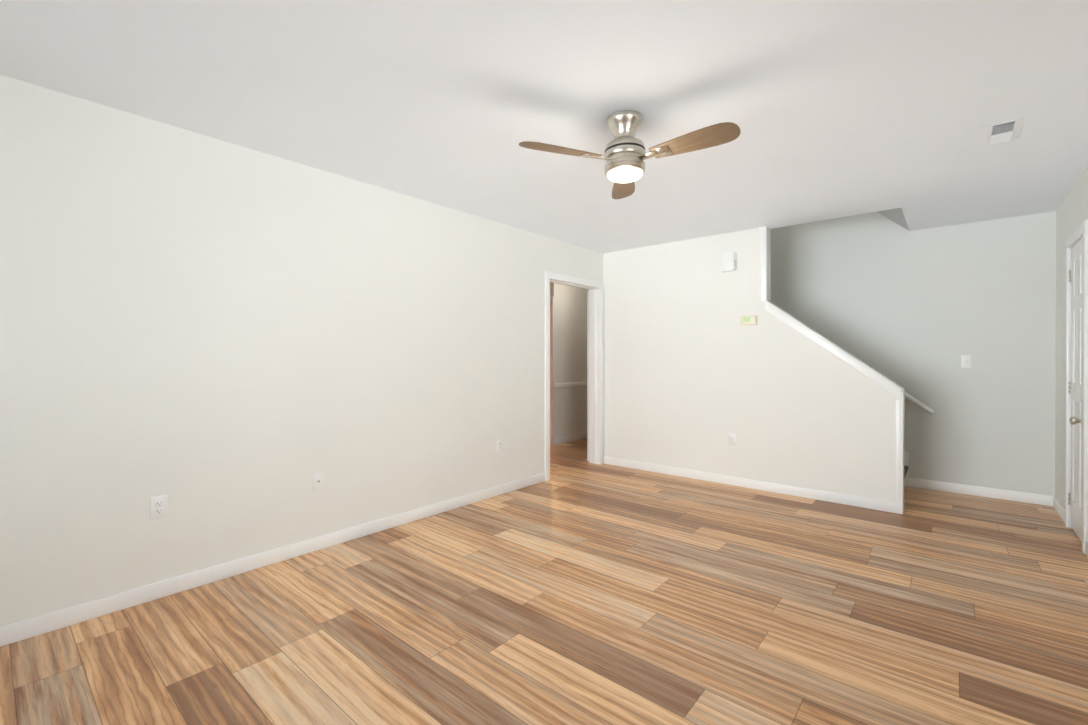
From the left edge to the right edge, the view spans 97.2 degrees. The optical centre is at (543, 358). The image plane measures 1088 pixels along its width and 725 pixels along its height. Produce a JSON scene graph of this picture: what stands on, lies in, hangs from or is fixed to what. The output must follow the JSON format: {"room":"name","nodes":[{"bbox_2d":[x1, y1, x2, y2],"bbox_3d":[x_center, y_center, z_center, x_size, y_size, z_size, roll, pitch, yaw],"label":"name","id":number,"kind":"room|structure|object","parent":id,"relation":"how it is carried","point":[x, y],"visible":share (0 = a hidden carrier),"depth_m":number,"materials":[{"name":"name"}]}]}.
{"room":"empty living room","nodes":[
{"label":"empty living room","id":0,"kind":"room"},
{"bbox_2d":[0,75,602,625],"bbox_3d":[-0.136,-0.001,4.716,0.130,2.440,8.400,0,0,40],"label":"wall","id":1,"kind":"structure","parent":0,"point":[228,349],"depth_m":2.67,"materials":[{"name":"paint"}]},
{"bbox_2d":[150,495,167,519],"bbox_3d":[-1.971,0.761,2.458,0.008,0.115,0.070,0,0,40],"label":"electrical outlet","id":2,"kind":"object","parent":1,"relation":"attached to","point":[158,507],"visible":1,"depth_m":2.46,"materials":[{"name":"white plastic"}]},
{"bbox_2d":[0,473,544,646],"bbox_3d":[-1.355,1.181,3.177,0.013,0.085,4.210,0,0,40],"label":"baseboard","id":3,"kind":"structure","parent":1,"relation":"attached to","point":[43,623],"depth_m":2.66,"materials":[{"name":"white paint"}]},
{"bbox_2d":[313,471,323,490],"bbox_3d":[-1.442,0.784,3.073,0.015,0.115,0.070,0,0,40],"label":"outlet","id":4,"kind":"object","parent":1,"relation":"attached to","point":[318,480],"visible":1,"depth_m":3.07,"materials":[{"name":"white plastic"}]},
{"bbox_2d":[497,439,502,452],"bbox_3d":[-0.397,0.780,4.306,0.008,0.115,0.070,0,0,40],"label":"electrical outlet","id":5,"kind":"object","parent":1,"relation":"attached to","point":[499,445],"visible":1,"depth_m":4.31,"materials":[{"name":"white plastic"}]},
{"bbox_2d":[545,271,603,480],"bbox_3d":[0.293,0.170,5.222,0.166,2.096,1.046,0,0,40],"label":"door frame","id":6,"kind":"structure","parent":1,"relation":"attached to","point":[596,371],"depth_m":5.53,"materials":[{"name":"white paint"}]},
{"bbox_2d":[587,290,588,460],"bbox_3d":[0.819,0.196,5.986,0.048,2.015,0.925,0,0,40],"label":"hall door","id":7,"kind":"structure","parent":1,"relation":"in","point":[587,375],"depth_m":5.66,"materials":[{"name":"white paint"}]},
{"bbox_2d":[0,438,1087,724],"bbox_3d":[-0.146,1.279,4.860,8.074,0.120,8.600,0,0,40],"label":"floor","id":8,"kind":"structure","parent":0,"point":[576,588],"depth_m":2.21,"materials":[{"name":"brown wood"}]},
{"bbox_2d":[904,450,908,486],"bbox_3d":[2.207,0.162,5.062,2.570,2.113,0.938,0,0,40],"label":"stairs","id":9,"kind":"structure","parent":8,"relation":"on","point":[906,468],"depth_m":4.58,"materials":[{"name":"white paint"}]},
{"bbox_2d":[0,0,1087,253],"bbox_3d":[0.750,-1.340,2.765,4.004,0.250,6.584,0,0,40],"label":"ceiling","id":10,"kind":"structure","parent":0,"point":[838,108],"depth_m":2.19,"materials":[{"name":"paint"}]},
{"bbox_2d":[519,110,740,198],"bbox_3d":[0.491,-1.059,2.346,0.889,0.310,0.991,0,0,40],"label":"ceiling fan","id":11,"kind":"object","parent":10,"relation":"hanging from","point":[626,155],"visible":1,"depth_m":2.34,"materials":[{"name":"silver metal"}]},
{"bbox_2d":[982,117,1024,145],"bbox_3d":[2.453,-1.208,2.571,0.150,0.012,0.300,0,0,40],"label":"ceiling vent","id":12,"kind":"object","parent":10,"relation":"in","point":[1006,131],"visible":1,"depth_m":2.55,"materials":[{"name":"white metal"}]},
{"bbox_2d":[551,283,587,437],"bbox_3d":[0.924,-0.009,7.701,0.045,2.440,2.480,0,0,40],"label":"wall","id":13,"kind":"structure","parent":0,"point":[570,349],"depth_m":7.03,"materials":[{"name":"paint"}]},
{"bbox_2d":[550,296,551,444],"bbox_3d":[-0.289,0.165,7.098,1.080,2.095,0.024,0,0,40],"label":"trim","id":14,"kind":"structure","parent":13,"relation":"attached to","point":[550,296],"depth_m":6.75,"materials":[{"name":"white paint"}]},
{"bbox_2d":[552,296,586,444],"bbox_3d":[0.938,0.163,7.678,0.037,2.095,2.498,0,0,40],"label":"trim","id":15,"kind":"structure","parent":13,"relation":"attached to","point":[567,438],"depth_m":6.79,"materials":[{"name":"white paint"}]},
{"bbox_2d":[603,228,901,501],"bbox_3d":[1.789,-0.001,4.726,2.790,2.440,0.110,0,0,40],"label":"wall","id":16,"kind":"structure","parent":0,"point":[695,373],"depth_m":4.67,"materials":[{"name":"paint"}]},
{"bbox_2d":[722,251,736,272],"bbox_3d":[1.782,-0.932,4.622,0.136,0.190,0.052,0,0,40],"label":"door chime","id":17,"kind":"object","parent":16,"relation":"attached to","point":[729,261],"visible":1,"depth_m":4.60,"materials":[{"name":"white plastic"}]},
{"bbox_2d":[728,433,735,445],"bbox_3d":[1.814,0.779,4.629,0.070,0.115,0.008,0,0,40],"label":"outlet","id":18,"kind":"object","parent":16,"relation":"attached to","point":[732,439],"visible":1,"depth_m":4.63,"materials":[{"name":"white plastic"}]},
{"bbox_2d":[740,315,756,325],"bbox_3d":[1.924,-0.360,4.518,0.156,0.092,0.030,0,0,40],"label":"thermostat","id":19,"kind":"object","parent":16,"relation":"attached to","point":[747,320],"visible":1,"depth_m":4.50,"materials":[{"name":"beige plastic"}]},
{"bbox_2d":[604,456,903,513],"bbox_3d":[1.754,1.177,4.677,2.803,0.085,0.013,0,0,40],"label":"baseboard","id":20,"kind":"structure","parent":16,"relation":"attached to","point":[888,506],"depth_m":4.41,"materials":[{"name":"white paint"}]},
{"bbox_2d":[759,226,903,503],"bbox_3d":[2.451,-0.042,4.162,1.076,2.355,0.134,0,0,40],"label":"trim","id":21,"kind":"structure","parent":16,"relation":"attached to","point":[859,365],"depth_m":4.07,"materials":[{"name":"white paint"}]},
{"bbox_2d":[877,208,908,230],"bbox_3d":[2.469,-2.197,4.832,1.880,1.951,0.944,0,0,40],"label":"ceiling soffit","id":22,"kind":"structure","parent":0,"point":[896,215],"depth_m":4.40,"materials":[{"name":"paint"}]},
{"bbox_2d":[770,211,1055,495],"bbox_3d":[2.842,-0.682,5.224,4.004,3.800,0.130,0,0,40],"label":"wall","id":23,"kind":"structure","parent":0,"point":[916,314],"depth_m":4.39,"materials":[{"name":"paint"}]},
{"bbox_2d":[904,391,933,413],"bbox_3d":[2.665,-0.457,5.234,2.476,1.932,0.084,0,0,40],"label":"handrail","id":24,"kind":"object","parent":23,"relation":"attached to","point":[918,403],"visible":0.27,"depth_m":4.49,"materials":[{"name":"white paint"}]},
{"bbox_2d":[961,355,970,367],"bbox_3d":[3.797,0.024,4.315,0.070,0.115,0.019,0,0,40],"label":"light switch","id":25,"kind":"object","parent":23,"relation":"attached to","point":[965,361],"visible":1,"depth_m":4.32,"materials":[{"name":"white plastic"}]},
{"bbox_2d":[909,478,1047,505],"bbox_3d":[3.849,1.178,4.276,0.974,0.085,0.017,0,0,40],"label":"baseboard","id":26,"kind":"structure","parent":23,"relation":"attached to","point":[1024,497],"depth_m":4.25,"materials":[{"name":"white paint"}]},
{"bbox_2d":[1055,167,1087,508],"bbox_3d":[3.880,0.003,3.458,0.130,2.440,1.216,0,0,40],"label":"wall","id":27,"kind":"structure","parent":0,"point":[1062,222],"depth_m":3.72,"materials":[{"name":"paint"}]},
{"bbox_2d":[1048,496,1064,522],"bbox_3d":[4.022,1.180,3.739,0.013,0.085,0.563,0,0,40],"label":"baseboard","id":28,"kind":"structure","parent":27,"relation":"attached to","point":[1052,501],"depth_m":3.80,"materials":[{"name":"white paint"}]},
{"bbox_2d":[1068,237,1082,541],"bbox_3d":[3.619,0.204,3.271,0.102,2.015,0.561,0,0,40],"label":"door","id":29,"kind":"structure","parent":27,"relation":"in","point":[1075,382],"depth_m":3.32,"materials":[{"name":"white paint"}]},
{"bbox_2d":[1065,220,1087,552],"bbox_3d":[3.669,0.176,3.224,0.148,2.096,0.674,0,0,40],"label":"door frame","id":30,"kind":"structure","parent":27,"relation":"attached to","point":[1076,235],"depth_m":3.06,"materials":[{"name":"white paint"}]},
{"bbox_2d":[1085,541,1087,556],"bbox_3d":[1.761,1.187,1.083,0.013,0.085,5.063,0,0,40],"label":"baseboard","id":31,"kind":"structure","parent":27,"relation":"attached to","point":[1086,542],"depth_m":2.98,"materials":[{"name":"white paint"}]}
]}

